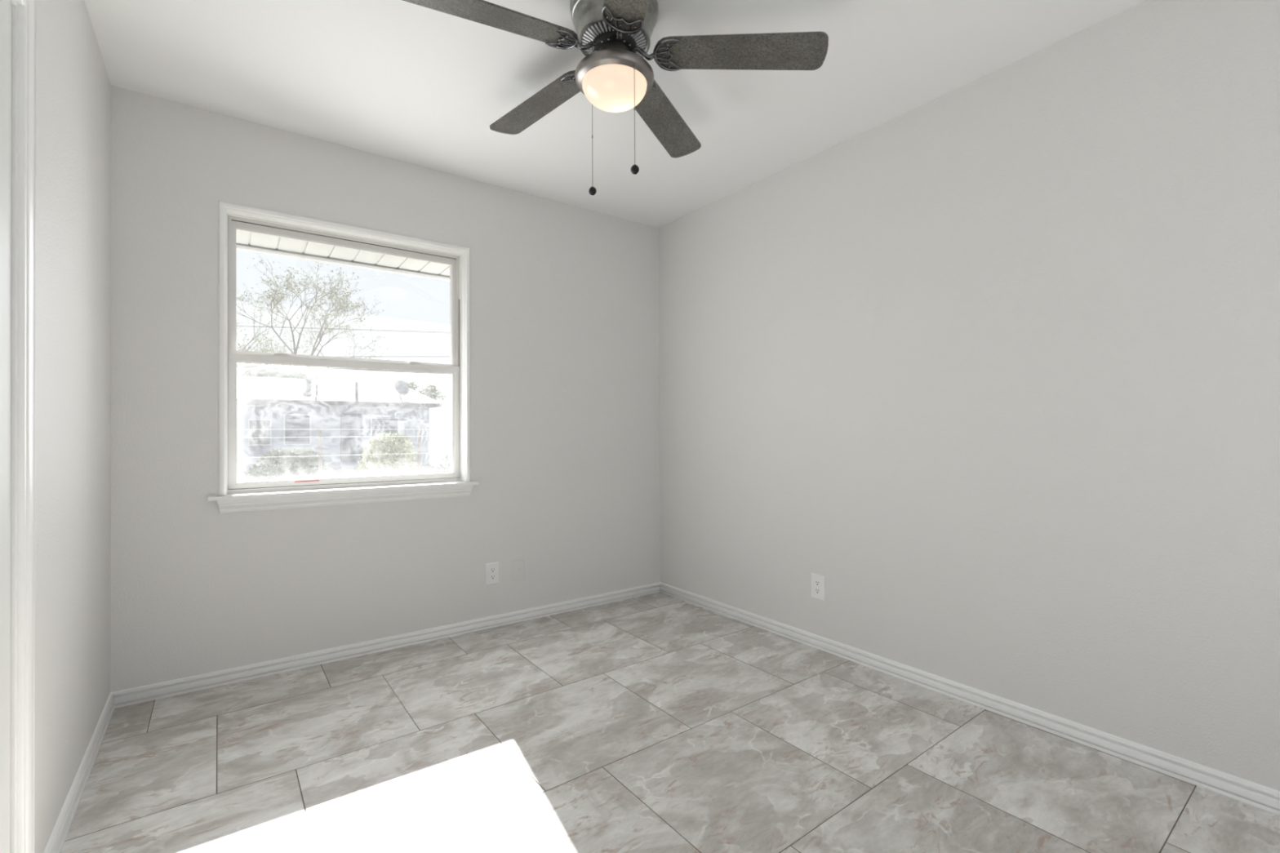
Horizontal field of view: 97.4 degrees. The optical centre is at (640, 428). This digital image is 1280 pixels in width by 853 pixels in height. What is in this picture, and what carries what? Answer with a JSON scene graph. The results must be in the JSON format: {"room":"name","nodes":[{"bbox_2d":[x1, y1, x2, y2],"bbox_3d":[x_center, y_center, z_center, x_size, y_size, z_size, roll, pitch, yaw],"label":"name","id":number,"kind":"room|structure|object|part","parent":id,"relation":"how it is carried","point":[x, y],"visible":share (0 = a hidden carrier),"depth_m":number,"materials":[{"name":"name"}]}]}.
{"room":"empty bedroom","nodes":[
{"label":"empty bedroom","id":0,"kind":"room"},
{"bbox_2d":[34,0,111,852],"bbox_3d":[-0.904,-0.142,0.542,0.120,2.440,4.250,0,0,-37],"label":"wall","id":1,"kind":"structure","parent":0,"point":[73,314],"depth_m":1.61,"materials":[{"name":"white paint"}]},
{"bbox_2d":[0,0,35,852],"bbox_3d":[-1.117,0.062,0.840,0.136,2.038,0.892,0,0,-37],"label":"door","id":2,"kind":"structure","parent":1,"relation":"in","point":[17,17],"depth_m":1.18,"materials":[{"name":"paint"}]},
{"bbox_3d":[-1.069,0.062,0.876,0.016,2.038,0.892,0,0,-37],"label":"casing","id":3,"kind":"part","parent":2,"relation":"part of","materials":[{"name":"paint"}]},
{"bbox_2d":[43,692,115,852],"bbox_3d":[-1.699,1.058,1.714,0.016,0.061,1.211,0,0,-37],"label":"baseboard","id":4,"kind":"structure","parent":1,"relation":"attached to","point":[55,842],"depth_m":1.66,"materials":[{"name":"paint"}]},
{"bbox_2d":[110,84,660,692],"bbox_3d":[-1.021,-0.127,3.056,2.947,2.440,0.170,0,0,-36],"label":"wall","id":5,"kind":"structure","parent":0,"point":[565,345],"depth_m":2.73,"materials":[{"name":"white paint"}]},
{"bbox_2d":[235,229,449,275],"bbox_3d":[-1.338,-0.978,3.206,4.396,0.025,0.429,0,0,-36],"label":"soffit","id":6,"kind":"structure","parent":5,"relation":"attached to","point":[242,237],"depth_m":3.08,"materials":[{"name":"grey"}]},
{"bbox_2d":[235,243,449,281],"bbox_3d":[-1.463,-1.030,3.385,4.392,0.188,0.041,0,0,-36],"label":"fascia","id":7,"kind":"object","parent":6,"relation":"attached to","point":[238,246],"visible":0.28,"depth_m":3.19,"materials":[{"name":"grey"}]},
{"bbox_2d":[208,200,478,513],"bbox_3d":[-1.397,-0.305,2.767,1.152,1.336,0.202,0,0,-36],"label":"window","id":8,"kind":"structure","parent":5,"relation":"in","point":[235,497],"depth_m":2.67,"materials":[{"name":"paint"}]},
{"bbox_3d":[-1.408,-0.034,2.783,1.020,0.606,0.024,0,0,-36],"label":"sash frame","id":9,"kind":"part","parent":8,"relation":"part of","materials":[{"name":"plastic"}]},
{"bbox_3d":[-1.423,-0.622,2.804,1.018,0.619,0.014,0,0,-36],"label":"sash frame","id":10,"kind":"part","parent":8,"relation":"part of","materials":[{"name":"plastic"}]},
{"bbox_3d":[-1.399,-0.331,2.771,0.976,0.006,0.010,0,0,-36],"label":"lift rail","id":11,"kind":"part","parent":8,"relation":"part of","materials":[{"name":"plastic"}]},
{"bbox_2d":[248,244,439,275],"bbox_3d":[-1.504,-0.964,3.337,4.288,0.003,0.022,0,0,-36],"label":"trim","id":12,"kind":"structure","parent":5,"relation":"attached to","point":[248,244],"depth_m":3.17,"materials":[{"name":"grey"}]},
{"bbox_2d":[111,582,660,708],"bbox_3d":[-0.962,1.062,2.974,2.707,0.061,0.016,0,0,-36],"label":"baseboard","id":13,"kind":"structure","parent":5,"relation":"attached to","point":[126,697],"depth_m":2.67,"materials":[{"name":"paint"}]},
{"bbox_2d":[485,561,499,585],"bbox_3d":[-0.811,0.798,3.089,0.077,0.119,0.008,0,0,-35],"label":"wall outlet","id":14,"kind":"object","parent":5,"relation":"attached to","point":[492,569],"visible":1,"depth_m":3.09,"materials":[{"name":"white plastic"}]},
{"bbox_2d":[489,567,495,573],"bbox_3d":[-0.809,0.779,3.087,0.033,0.028,0.002,0,0,-36],"label":"receptacle","id":15,"kind":"object","parent":14,"relation":"attached to","point":[492,570],"depth_m":3.09,"materials":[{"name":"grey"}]},
{"bbox_2d":[489,574,495,579],"bbox_3d":[-0.809,0.818,3.087,0.033,0.028,0.002,0,0,-36],"label":"receptacle","id":16,"kind":"object","parent":14,"relation":"attached to","point":[491,576],"depth_m":3.09,"materials":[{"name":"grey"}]},
{"bbox_2d":[84,0,1146,227],"bbox_3d":[0.157,-1.421,1.399,3.206,0.120,4.330,0,0,-37],"label":"ceiling","id":17,"kind":"structure","parent":0,"point":[401,80],"depth_m":2.16,"materials":[{"name":"white paint"}]},
{"bbox_2d":[403,0,828,195],"bbox_3d":[-0.118,-1.067,1.815,1.264,0.581,1.265,0,0,-37],"label":"ceiling fan","id":18,"kind":"object","parent":17,"relation":"hanging from","point":[614,74],"visible":1,"depth_m":1.75,"materials":[{"name":"grey metal"}]},
{"bbox_3d":[-0.433,-1.195,1.624,0.534,0.006,0.137,-2,14,-28],"label":"blade","id":19,"kind":"part","parent":18,"relation":"part of","materials":[{"name":"grey wood"}]},
{"bbox_3d":[-0.369,-1.202,2.086,0.534,0.006,0.137,-1,10,44],"label":"blade","id":20,"kind":"part","parent":18,"relation":"part of","materials":[{"name":"grey wood"}]},
{"bbox_3d":[-0.170,-1.204,1.765,0.075,0.042,0.016,0,0,-26],"label":"blade arm","id":21,"kind":"part","parent":18,"relation":"part of","materials":[{"name":"metal"}]},
{"bbox_3d":[-0.161,-0.962,1.895,0.008,0.299,0.008,0,0,-37],"label":"pull chain","id":22,"kind":"part","parent":18,"relation":"part of","materials":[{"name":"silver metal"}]},
{"bbox_3d":[-0.160,-0.800,1.894,0.025,0.028,0.025,0,0,-37],"label":"pull knob","id":23,"kind":"part","parent":18,"relation":"part of","materials":[{"name":"black metal"}]},
{"bbox_3d":[-0.083,-1.076,1.810,0.208,0.072,0.208,0,0,-37],"label":"lamp shade","id":24,"kind":"part","parent":18,"relation":"part of","materials":[{"name":"white glass"}]},
{"bbox_3d":[-0.066,-1.202,1.715,0.016,0.048,0.075,0,0,-9],"label":"blade arm","id":25,"kind":"part","parent":18,"relation":"part of","materials":[{"name":"metal"}]},
{"bbox_3d":[-0.013,-1.179,1.421,0.137,0.006,0.534,13,2,-11],"label":"blade","id":26,"kind":"part","parent":18,"relation":"part of","materials":[{"name":"grey wood"}]},
{"bbox_3d":[-0.017,-0.956,1.719,0.008,0.304,0.008,0,0,-37],"label":"pull chain","id":27,"kind":"part","parent":18,"relation":"part of","materials":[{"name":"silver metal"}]},
{"bbox_3d":[-0.016,-0.791,1.718,0.025,0.028,0.025,0,0,-37],"label":"pull knob","id":28,"kind":"part","parent":18,"relation":"part of","materials":[{"name":"black metal"}]},
{"bbox_3d":[0.014,-1.201,1.798,0.074,0.049,0.016,0,0,9],"label":"blade arm","id":29,"kind":"part","parent":18,"relation":"part of","materials":[{"name":"metal"}]},
{"bbox_3d":[0.090,-1.190,2.168,0.137,0.006,0.534,-10,-7,25],"label":"blade","id":30,"kind":"part","parent":18,"relation":"part of","materials":[{"name":"grey wood"}]},
{"bbox_3d":[0.309,-1.175,1.757,0.534,0.006,0.137,5,-10,8],"label":"blade","id":31,"kind":"part","parent":18,"relation":"part of","materials":[{"name":"grey wood"}]},
{"bbox_2d":[60,591,1279,852],"bbox_3d":[0.161,1.129,1.393,3.206,0.100,4.350,0,0,-37],"label":"floor","id":32,"kind":"structure","parent":0,"point":[657,722],"depth_m":1.82,"materials":[{"name":"tile"}]},
{"bbox_2d":[658,0,1279,791],"bbox_3d":[1.351,-0.141,2.245,0.120,2.440,4.270,0,0,-37],"label":"wall","id":33,"kind":"structure","parent":0,"point":[994,363],"depth_m":2.05,"materials":[{"name":"white paint"}]},
{"bbox_2d":[811,573,825,601],"bbox_3d":[0.876,0.783,2.771,0.008,0.122,0.080,0,0,-37],"label":"wall outlet","id":34,"kind":"object","parent":33,"relation":"attached to","point":[818,581],"visible":1,"depth_m":2.77,"materials":[{"name":"white plastic"}]},
{"bbox_2d":[814,580,820,586],"bbox_3d":[0.874,0.764,2.770,0.002,0.028,0.033,0,0,-37],"label":"receptacle","id":35,"kind":"object","parent":34,"relation":"attached to","point":[817,583],"depth_m":2.77,"materials":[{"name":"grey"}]},
{"bbox_2d":[814,587,820,594],"bbox_3d":[0.874,0.803,2.769,0.002,0.028,0.033,0,0,-37],"label":"receptacle","id":36,"kind":"object","parent":34,"relation":"attached to","point":[817,590],"depth_m":2.77,"materials":[{"name":"grey plastic"}]},
{"bbox_2d":[659,582,1279,815],"bbox_3d":[1.310,1.048,2.186,0.016,0.061,3.940,0,0,-37],"label":"baseboard","id":37,"kind":"structure","parent":33,"relation":"attached to","point":[1250,793],"depth_m":2.04,"materials":[{"name":"paint"}]},
{"label":"outside","id":38,"kind":"structure","parent":0,"visible":0},
{"bbox_2d":[236,441,450,482],"bbox_3d":[-24.197,1.949,41.786,130.000,0.200,89.830,0,0,-36],"label":"ground","id":39,"kind":"structure","parent":38,"point":[436,456],"depth_m":24.04,"materials":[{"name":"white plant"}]},
{"bbox_2d":[235,292,291,351],"bbox_3d":[-40.356,-5.658,54.004,11.673,15.301,11.315,0,0,-36],"label":"tree","id":40,"kind":"object","parent":39,"relation":"on","point":[260,331],"visible":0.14,"depth_m":53.51,"materials":[{"name":"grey plant"}]},
{"bbox_2d":[235,327,302,375],"bbox_3d":[-29.940,-2.997,44.028,6.101,9.786,9.287,0,0,-16],"label":"tree","id":41,"kind":"object","parent":39,"relation":"on","point":[242,370],"visible":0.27,"depth_m":43.18,"materials":[{"name":"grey plant"}]},
{"bbox_2d":[240,364,311,378],"bbox_3d":[-20.162,-0.914,31.457,4.492,5.419,3.507,0,0,-6],"label":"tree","id":42,"kind":"object","parent":39,"relation":"on","point":[261,372],"visible":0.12,"depth_m":30.71,"materials":[{"name":"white plant"}]},
{"bbox_2d":[244,448,335,482],"bbox_3d":[-9.772,1.103,15.730,2.260,1.126,1.135,0,0,-36],"label":"bush","id":43,"kind":"object","parent":39,"relation":"on","point":[307,464],"visible":0.8,"depth_m":15.53,"materials":[{"name":"green plant"}]},
{"bbox_2d":[235,253,391,379],"bbox_3d":[-23.061,-4.323,38.328,10.943,12.345,11.923,0,0,-21],"label":"tree","id":44,"kind":"object","parent":39,"relation":"on","point":[286,288],"visible":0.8,"depth_m":36.13,"materials":[{"name":"green plant"}]},
{"bbox_2d":[236,375,441,471],"bbox_3d":[-17.509,-0.304,25.279,14.700,4.070,7.500,0,0,-36],"label":"house","id":45,"kind":"structure","parent":39,"relation":"on","point":[270,410],"depth_m":24.41,"materials":[{"name":"white"}]},
{"bbox_3d":[-15.400,0.159,22.756,0.680,0.980,0.030,0,0,-36],"label":"pane","id":46,"kind":"part","parent":45,"relation":"part of","materials":[{"name":"grey glass"}]},
{"bbox_3d":[-14.343,0.059,23.512,0.880,1.180,0.030,0,0,-36],"label":"pane","id":47,"kind":"part","parent":45,"relation":"part of","materials":[{"name":"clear glass"}]},
{"bbox_3d":[-12.690,0.408,24.683,0.850,2.100,0.060,0,0,-36],"label":"door","id":48,"kind":"part","parent":45,"relation":"part of","materials":[{"name":"grey glass"}]},
{"bbox_3d":[-11.575,0.108,25.488,1.080,1.080,0.030,0,0,-36],"label":"pane","id":49,"kind":"part","parent":45,"relation":"part of","materials":[{"name":"grey glass"}]},
{"bbox_3d":[-11.100,-1.834,26.158,0.297,0.843,0.754,0,0,33],"label":"satellite dish","id":50,"kind":"part","parent":45,"relation":"part of","materials":[{"name":"grey metal"}]},
{"bbox_2d":[236,427,450,479],"bbox_3d":[-5.576,0.797,11.407,11.000,1.620,0.081,0,0,-36],"label":"fence","id":51,"kind":"object","parent":39,"relation":"on","point":[320,437],"visible":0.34,"depth_m":10.95,"materials":[{"name":"white wood"}]},
{"bbox_3d":[-6.230,0.797,10.947,0.065,1.620,0.065,0,0,-13],"label":"post","id":52,"kind":"part","parent":51,"relation":"part of","materials":[{"name":"grey"}]},
{"bbox_3d":[-4.724,0.797,12.022,0.065,1.620,0.065,0,0,-13],"label":"post","id":53,"kind":"part","parent":51,"relation":"part of","materials":[{"name":"grey wood"}]},
{"bbox_2d":[355,431,424,476],"bbox_3d":[-8.080,0.876,18.216,2.052,1.564,1.139,0,0,-36],"label":"bush","id":54,"kind":"object","parent":39,"relation":"on","point":[392,443],"visible":0.95,"depth_m":18.00,"materials":[{"name":"green plant"}]},
{"bbox_2d":[404,379,448,399],"bbox_3d":[-15.742,-0.771,37.629,4.766,5.170,4.393,0,0,-36],"label":"tree","id":55,"kind":"object","parent":39,"relation":"on","point":[426,391],"visible":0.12,"depth_m":37.52,"materials":[{"name":"green plant"}]},
{"bbox_2d":[435,450,450,473],"bbox_3d":[-5.396,1.135,17.017,1.651,1.012,1.039,0,0,-36],"label":"bush","id":56,"kind":"object","parent":39,"relation":"on","point":[447,456],"visible":0.09,"depth_m":16.67,"materials":[{"name":"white plant"}]},
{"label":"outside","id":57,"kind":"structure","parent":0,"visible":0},
{"bbox_2d":[236,364,441,373],"bbox_3d":[-5.797,-1.375,14.297,26.001,0.728,0.065,0,0,-36],"label":"overhead cable","id":58,"kind":"object","parent":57,"point":[237,366],"visible":0.21,"depth_m":13.03,"materials":[{"name":"grey plastic"}]},
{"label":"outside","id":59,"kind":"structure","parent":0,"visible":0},
{"bbox_2d":[235,325,449,333],"bbox_3d":[-6.499,-2.576,15.281,26.001,1.723,0.033,0,0,-35],"label":"overhead cable","id":60,"kind":"object","parent":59,"point":[236,326],"visible":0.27,"depth_m":14.36,"materials":[{"name":"grey plastic"}]}
]}

